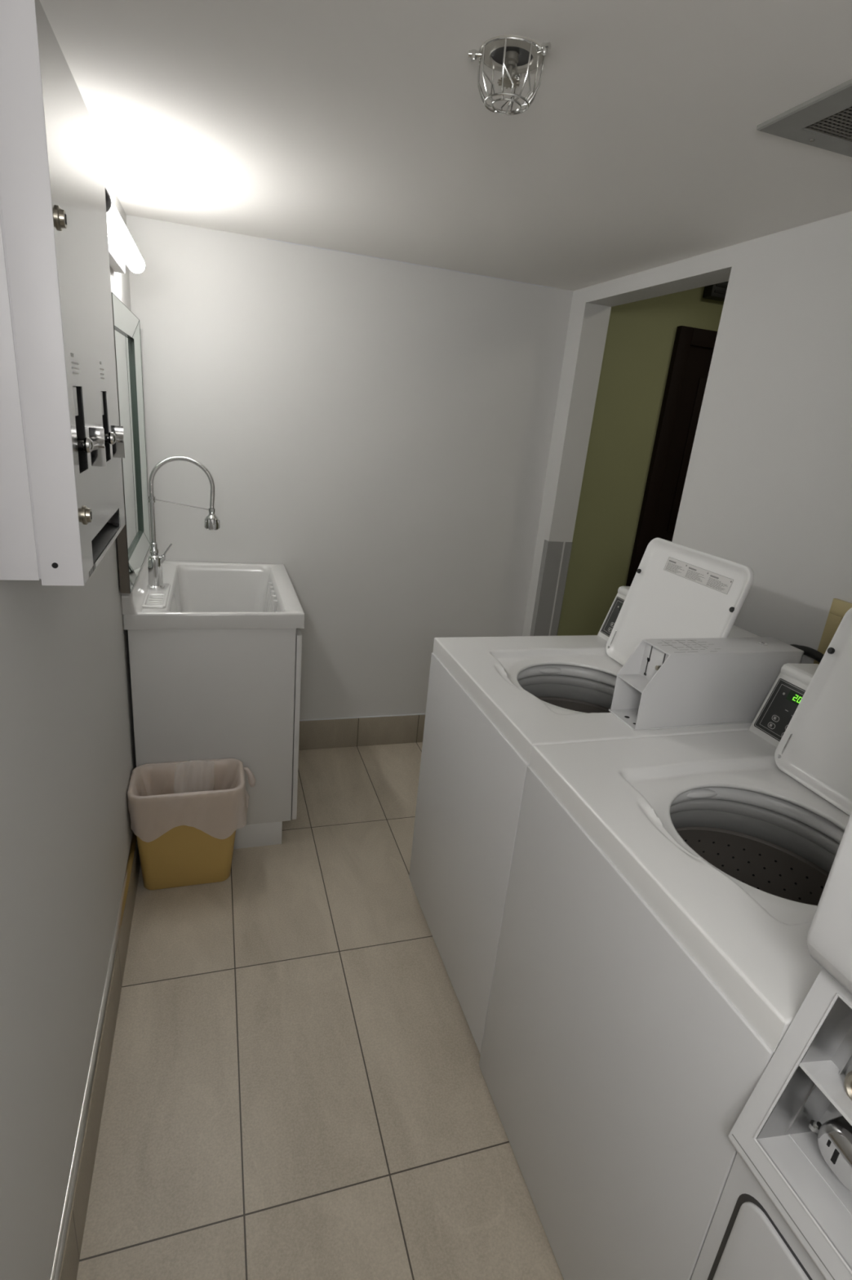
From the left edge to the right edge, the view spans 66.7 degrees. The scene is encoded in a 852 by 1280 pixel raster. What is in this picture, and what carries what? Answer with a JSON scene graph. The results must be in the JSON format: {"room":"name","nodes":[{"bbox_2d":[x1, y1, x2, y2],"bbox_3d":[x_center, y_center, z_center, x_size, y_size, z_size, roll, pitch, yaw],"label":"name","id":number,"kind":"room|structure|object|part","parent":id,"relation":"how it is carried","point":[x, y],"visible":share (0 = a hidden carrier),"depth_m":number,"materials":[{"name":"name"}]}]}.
{"room":"laundry","nodes":[
{"label":"laundry","id":0,"kind":"room"},
{"bbox_2d":[0,168,136,1279],"bbox_3d":[-0.638,0.136,0.922,0.120,2.040,3.663,-1,20,-18],"label":"wall","id":1,"kind":"structure","parent":0,"point":[68,759],"depth_m":1.07,"materials":[{"name":"paint"}]},
{"bbox_2d":[0,0,125,586],"bbox_3d":[-0.525,-0.438,0.937,0.121,0.620,0.452,-1,20,-18],"label":"vending machine","id":2,"kind":"object","parent":1,"relation":"attached to","point":[62,444],"visible":1,"depth_m":0.78,"materials":[{"name":"white"}]},
{"bbox_3d":[-0.452,-0.303,0.822,0.010,0.035,0.037,-1,20,-18],"label":"slot plate","id":3,"kind":"part","parent":2,"relation":"part of","materials":[{"name":"silver metal"}]},
{"bbox_3d":[-0.462,-0.258,0.869,0.049,0.052,0.061,-1,20,-18],"label":"coin handle","id":4,"kind":"part","parent":2,"relation":"part of","materials":[{"name":"silver metal"}]},
{"bbox_3d":[-0.516,-0.373,1.019,0.010,0.035,0.034,-1,20,-18],"label":"slot plate","id":5,"kind":"part","parent":2,"relation":"part of","materials":[{"name":"silver metal"}]},
{"bbox_2d":[91,522,119,563],"bbox_3d":[-0.534,-0.163,1.042,0.036,0.016,0.296,-1,20,-18],"label":"tray","id":6,"kind":"object","parent":2,"relation":"on","point":[107,535],"depth_m":1.05,"materials":[{"name":"metal"}]},
{"bbox_3d":[-0.526,-0.325,1.063,0.049,0.052,0.053,-1,20,-18],"label":"coin handle","id":7,"kind":"part","parent":2,"relation":"part of","materials":[{"name":"silver metal"}]},
{"bbox_2d":[50,831,137,1279],"bbox_3d":[-0.651,0.946,1.219,0.013,0.014,3.412,-1,20,-18],"label":"trim","id":8,"kind":"structure","parent":1,"relation":"attached to","point":[57,1269],"depth_m":1.30,"materials":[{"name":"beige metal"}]},
{"bbox_2d":[61,840,141,1279],"bbox_3d":[-0.660,1.025,1.246,0.010,0.153,3.412,-1,20,-18],"label":"baseboard","id":9,"kind":"structure","parent":1,"relation":"attached to","point":[70,1268],"depth_m":1.38,"materials":[{"name":"beige tile"}]},
{"bbox_2d":[105,187,145,273],"bbox_3d":[-0.769,-0.992,1.596,0.076,0.073,0.780,-1,20,-18],"label":"wall lamp","id":10,"kind":"object","parent":1,"relation":"attached to","point":[122,248],"visible":0.45,"depth_m":1.61,"materials":[{"name":"grey"}]},
{"bbox_3d":[-0.783,-0.981,1.562,0.029,0.073,0.650,-1,20,-18],"label":"plate","id":11,"kind":"part","parent":10,"relation":"part of","materials":[{"name":"grey"}]},
{"bbox_2d":[111,292,151,593],"bbox_3d":[-0.925,-0.612,2.029,0.026,0.776,0.667,-1,20,-18],"label":"framed mirror","id":12,"kind":"object","parent":1,"relation":"attached to","point":[134,542],"visible":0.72,"depth_m":2.10,"materials":[{"name":"silver glass"}]},
{"bbox_2d":[76,742,564,1279],"bbox_3d":[0.104,1.121,1.539,1.942,0.080,3.663,-1,20,-18],"label":"floor","id":13,"kind":"structure","parent":0,"point":[297,1089],"depth_m":1.52,"materials":[{"name":"beige tile"}]},
{"bbox_2d":[127,758,256,889],"bbox_3d":[-0.745,0.598,2.100,0.379,0.379,0.207,-1,20,-18],"label":"waste bin","id":14,"kind":"object","parent":13,"relation":"on","point":[185,816],"visible":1,"depth_m":2.04,"materials":[{"name":"beige plastic"}]},
{"bbox_2d":[128,628,302,848],"bbox_3d":[-0.768,0.240,2.445,0.540,0.826,0.666,-1,20,-18],"label":"base cabinet","id":15,"kind":"object","parent":13,"relation":"on","point":[220,693],"visible":0.68,"depth_m":2.09,"materials":[{"name":"grey laminate"}]},
{"bbox_2d":[121,547,305,630],"bbox_3d":[-0.751,-0.081,2.333,0.534,0.386,0.682,-1,20,-18],"label":"sink","id":16,"kind":"object","parent":15,"relation":"in","point":[196,595],"visible":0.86,"depth_m":2.37,"materials":[{"name":"grey"}]},
{"bbox_2d":[146,455,220,590],"bbox_3d":[-0.796,-0.379,2.116,0.234,0.432,0.057,-1,20,-18],"label":"kitchen faucet","id":17,"kind":"object","parent":16,"relation":"on","point":[212,522],"visible":1,"depth_m":2.11,"materials":[{"name":"silver metal"}]},
{"bbox_2d":[146,542,164,590],"bbox_3d":[-0.893,-0.246,2.133,0.054,0.153,0.054,-1,20,-18],"label":"faucet","id":18,"kind":"object","parent":17,"relation":"on","point":[155,561],"depth_m":2.12,"materials":[{"name":"silver metal"}]},
{"bbox_3d":[-0.861,-0.282,2.130,0.051,0.075,0.018,-1,20,-18],"label":"lever handle","id":19,"kind":"part","parent":17,"relation":"part of","materials":[{"name":"silver metal"}]},
{"bbox_3d":[-0.789,-0.439,2.094,0.204,0.041,0.023,-1,20,-18],"label":"support arm","id":20,"kind":"part","parent":17,"relation":"part of","materials":[{"name":"silver metal"}]},
{"bbox_3d":[-0.489,0.259,2.356,0.017,0.702,0.330,-1,20,-18],"label":"door","id":21,"kind":"part","parent":15,"relation":"part of","materials":[{"name":"grey laminate"}]},
{"bbox_2d":[408,537,761,1054],"bbox_3d":[0.456,0.358,1.809,0.770,1.242,0.648,-1,20,-18],"label":"washing machine","id":22,"kind":"object","parent":13,"relation":"on","point":[491,700],"visible":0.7,"depth_m":1.70,"materials":[{"name":"white metal"}]},
{"bbox_3d":[0.078,0.526,1.748,0.007,0.808,0.647,-1,20,-18],"label":"panel","id":23,"kind":"part","parent":22,"relation":"part of","materials":[{"name":"white metal"}]},
{"bbox_2d":[517,665,616,686],"bbox_3d":[0.406,0.151,1.714,0.470,0.034,0.470,-1,20,-18],"label":"tub","id":24,"kind":"object","parent":22,"relation":"in","point":[594,676],"depth_m":1.88,"materials":[{"name":"white plastic"}]},
{"bbox_3d":[0.482,0.118,1.726,0.766,0.047,0.648,-1,20,-18],"label":"panel","id":25,"kind":"part","parent":22,"relation":"part of","materials":[{"name":"white metal"}]},
{"bbox_2d":[600,597,623,636],"bbox_3d":[0.643,-0.001,1.821,0.036,0.112,0.472,-1,20,-18],"label":"control panel","id":26,"kind":"object","parent":22,"relation":"on","point":[606,628],"depth_m":2.02,"materials":[{"name":"grey"}]},
{"bbox_3d":[0.645,0.000,1.822,0.040,0.117,0.476,-1,20,-18],"label":"control panel","id":27,"kind":"part","parent":22,"relation":"part of","materials":[{"name":"grey"}]},
{"bbox_3d":[0.654,-0.062,1.724,0.104,0.360,0.397,-1,20,-18],"label":"lid","id":28,"kind":"part","parent":22,"relation":"part of","materials":[{"name":"white ceramic"}]},
{"bbox_2d":[663,556,733,594],"bbox_3d":[0.700,-0.170,1.677,0.009,0.037,0.248,-1,20,-18],"label":"print","id":29,"kind":"object","parent":22,"relation":"attached to","point":[708,579],"depth_m":1.67,"materials":[{"name":"grey"}]},
{"bbox_2d":[608,636,804,730],"bbox_3d":[0.647,0.093,1.494,0.422,0.180,0.103,-1,20,-18],"label":"case","id":30,"kind":"object","parent":22,"relation":"on","point":[665,683],"visible":0.97,"depth_m":1.45,"materials":[{"name":"white metal"}]},
{"bbox_2d":[617,674,649,692],"bbox_3d":[0.478,0.096,1.441,0.058,0.003,0.094,-1,20,-18],"label":"shelf","id":31,"kind":"object","parent":30,"relation":"attached to","point":[639,682],"depth_m":1.45,"materials":[{"name":"white metal"}]},
{"bbox_3d":[0.510,0.056,1.437,0.003,0.082,0.094,-1,20,-18],"label":"plate","id":32,"kind":"part","parent":30,"relation":"part of","materials":[{"name":"white ceramic"}]},
{"bbox_2d":[479,607,851,1279],"bbox_3d":[0.647,0.578,1.228,0.770,1.242,0.648,-1,20,-18],"label":"washing machine","id":33,"kind":"object","parent":13,"relation":"on","point":[654,960],"visible":0.94,"depth_m":1.13,"materials":[{"name":"white metal"}]},
{"bbox_3d":[0.267,0.764,1.173,0.007,0.844,0.647,-1,20,-18],"label":"panel","id":34,"kind":"part","parent":33,"relation":"part of","materials":[{"name":"white ceramic"}]},
{"bbox_3d":[0.673,0.338,1.145,0.766,0.047,0.648,-1,20,-18],"label":"panel","id":35,"kind":"part","parent":33,"relation":"part of","materials":[{"name":"white ceramic"}]},
{"bbox_2d":[671,787,844,844],"bbox_3d":[0.597,0.372,1.133,0.470,0.034,0.470,-1,20,-18],"label":"tub","id":36,"kind":"object","parent":33,"relation":"in","point":[808,820],"depth_m":1.28,"materials":[{"name":"white plastic"}]},
{"bbox_2d":[755,679,804,740],"bbox_3d":[0.834,0.220,1.240,0.036,0.112,0.472,-1,20,-18],"label":"control panel","id":37,"kind":"object","parent":33,"relation":"on","point":[784,698],"depth_m":1.42,"materials":[{"name":"black"}]},
{"bbox_3d":[0.836,0.220,1.241,0.040,0.117,0.476,-1,20,-18],"label":"control panel","id":38,"kind":"part","parent":33,"relation":"part of","materials":[{"name":"grey"}]},
{"bbox_3d":[0.845,0.158,1.143,0.104,0.360,0.397,-1,20,-18],"label":"lid","id":39,"kind":"part","parent":33,"relation":"part of","materials":[{"name":"white ceramic"}]},
{"bbox_2d":[690,810,851,1279],"bbox_3d":[0.854,0.454,0.515,0.780,1.940,0.662,-1,20,-18],"label":"dryer","id":40,"kind":"object","parent":13,"relation":"on","point":[784,1211],"visible":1,"depth_m":0.72,"materials":[{"name":"white metal"}]},
{"bbox_3d":[0.446,1.003,0.609,0.005,0.521,0.569,-1,20,-18],"label":"door","id":41,"kind":"part","parent":40,"relation":"part of","materials":[{"name":"white ceramic"}]},
{"bbox_2d":[756,1060,851,1270],"bbox_3d":[0.474,0.584,0.609,0.096,0.138,0.306,-1,20,-18],"label":"shelf","id":42,"kind":"object","parent":40,"relation":"attached to","point":[804,1120],"depth_m":0.71,"materials":[{"name":"white metal"}]},
{"bbox_3d":[0.530,0.593,0.631,0.027,0.117,0.307,-1,20,-18],"label":"plate","id":43,"kind":"part","parent":40,"relation":"part of","materials":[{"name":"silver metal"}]},
{"bbox_3d":[0.516,0.484,0.585,0.029,0.096,0.307,-1,20,-18],"label":"plate","id":44,"kind":"part","parent":40,"relation":"part of","materials":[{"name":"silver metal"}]},
{"bbox_2d":[126,214,573,719],"bbox_3d":[-0.248,-0.479,2.799,1.792,2.040,0.120,-1,20,-18],"label":"wall","id":45,"kind":"structure","parent":0,"point":[379,432],"depth_m":2.60,"materials":[{"name":"paint"}]},
{"bbox_2d":[298,714,425,750],"bbox_3d":[-0.371,0.434,3.032,1.674,0.148,0.010,-1,20,-18],"label":"baseboard","id":46,"kind":"structure","parent":45,"relation":"attached to","point":[363,731],"depth_m":3.05,"materials":[{"name":"beige tile"}]},
{"bbox_2d":[299,713,425,720],"bbox_3d":[-0.364,0.363,3.008,1.674,0.004,0.008,-1,20,-18],"label":"trim","id":47,"kind":"structure","parent":45,"relation":"attached to","point":[415,713],"depth_m":3.02,"materials":[{"name":"grey"}]},
{"bbox_2d":[266,238,555,288],"bbox_3d":[-0.019,-1.419,2.449,1.140,0.006,0.004,-1,20,-18],"label":"trim","id":48,"kind":"structure","parent":45,"relation":"attached to","point":[266,238],"depth_m":2.43,"materials":[{"name":"grey"}]},
{"bbox_2d":[40,0,851,291],"bbox_3d":[0.297,-0.874,0.846,1.942,0.080,3.663,-1,20,-18],"label":"ceiling","id":49,"kind":"structure","parent":0,"point":[365,127],"depth_m":1.25,"materials":[{"name":"white paint"}]},
{"bbox_2d":[468,35,551,115],"bbox_3d":[0.123,-0.861,1.000,0.113,0.077,0.113,-1,20,-18],"label":"sprinkler","id":50,"kind":"object","parent":49,"relation":"attached to","point":[517,55],"visible":1,"depth_m":0.99,"materials":[{"name":"silver metal"}]},
{"bbox_2d":[491,46,532,66],"bbox_3d":[0.131,-0.896,0.991,0.064,0.002,0.064,-1,20,-18],"label":"cup","id":51,"kind":"object","parent":50,"relation":"on","point":[514,55],"depth_m":0.99,"materials":[{"name":"metal"}]},
{"bbox_2d":[756,78,851,157],"bbox_3d":[0.839,-0.835,1.026,0.417,0.012,0.400,-1,20,-18],"label":"ceiling vent","id":52,"kind":"object","parent":49,"relation":"in","point":[824,121],"visible":1,"depth_m":1.10,"materials":[{"name":"grey metal"}]},
{"bbox_2d":[552,286,724,635],"bbox_3d":[1.909,-0.748,3.592,2.808,2.420,0.100,-1,20,-18],"label":"wall","id":53,"kind":"structure","parent":0,"point":[641,335],"depth_m":3.15,"materials":[{"name":"green paint"}]},
{"bbox_2d":[626,325,717,586],"bbox_3d":[1.532,-0.514,3.449,0.920,2.005,0.093,-1,20,-18],"label":"door","id":54,"kind":"structure","parent":53,"relation":"in","point":[693,348],"depth_m":3.19,"materials":[{"name":"brown wood"}]},
{"bbox_2d":[702,280,728,302],"bbox_3d":[1.449,-1.641,3.010,0.315,0.123,0.064,-1,20,-18],"label":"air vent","id":55,"kind":"object","parent":53,"relation":"in","point":[717,291],"visible":0.18,"depth_m":2.96,"materials":[{"name":"black metal"}]},
{"bbox_2d":[522,211,851,663],"bbox_3d":[1.069,0.110,1.473,0.118,2.040,3.423,-1,20,-18],"label":"wall","id":56,"kind":"structure","parent":0,"point":[767,489],"depth_m":1.74,"materials":[{"name":"paint"}]},
{"bbox_2d":[813,598,851,664],"bbox_3d":[0.986,0.064,1.467,0.042,0.256,0.252,-1,20,-18],"label":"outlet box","id":57,"kind":"object","parent":56,"relation":"attached to","point":[839,607],"visible":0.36,"depth_m":1.54,"materials":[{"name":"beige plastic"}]},
{"bbox_2d":[791,644,823,662],"bbox_3d":[0.914,0.376,1.709,0.037,0.757,0.237,-2,21,-22],"label":"hose","id":58,"kind":"object","parent":57,"relation":"attached to","point":[815,655],"visible":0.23,"depth_m":1.57,"materials":[{"name":"black rubber"}]}
]}

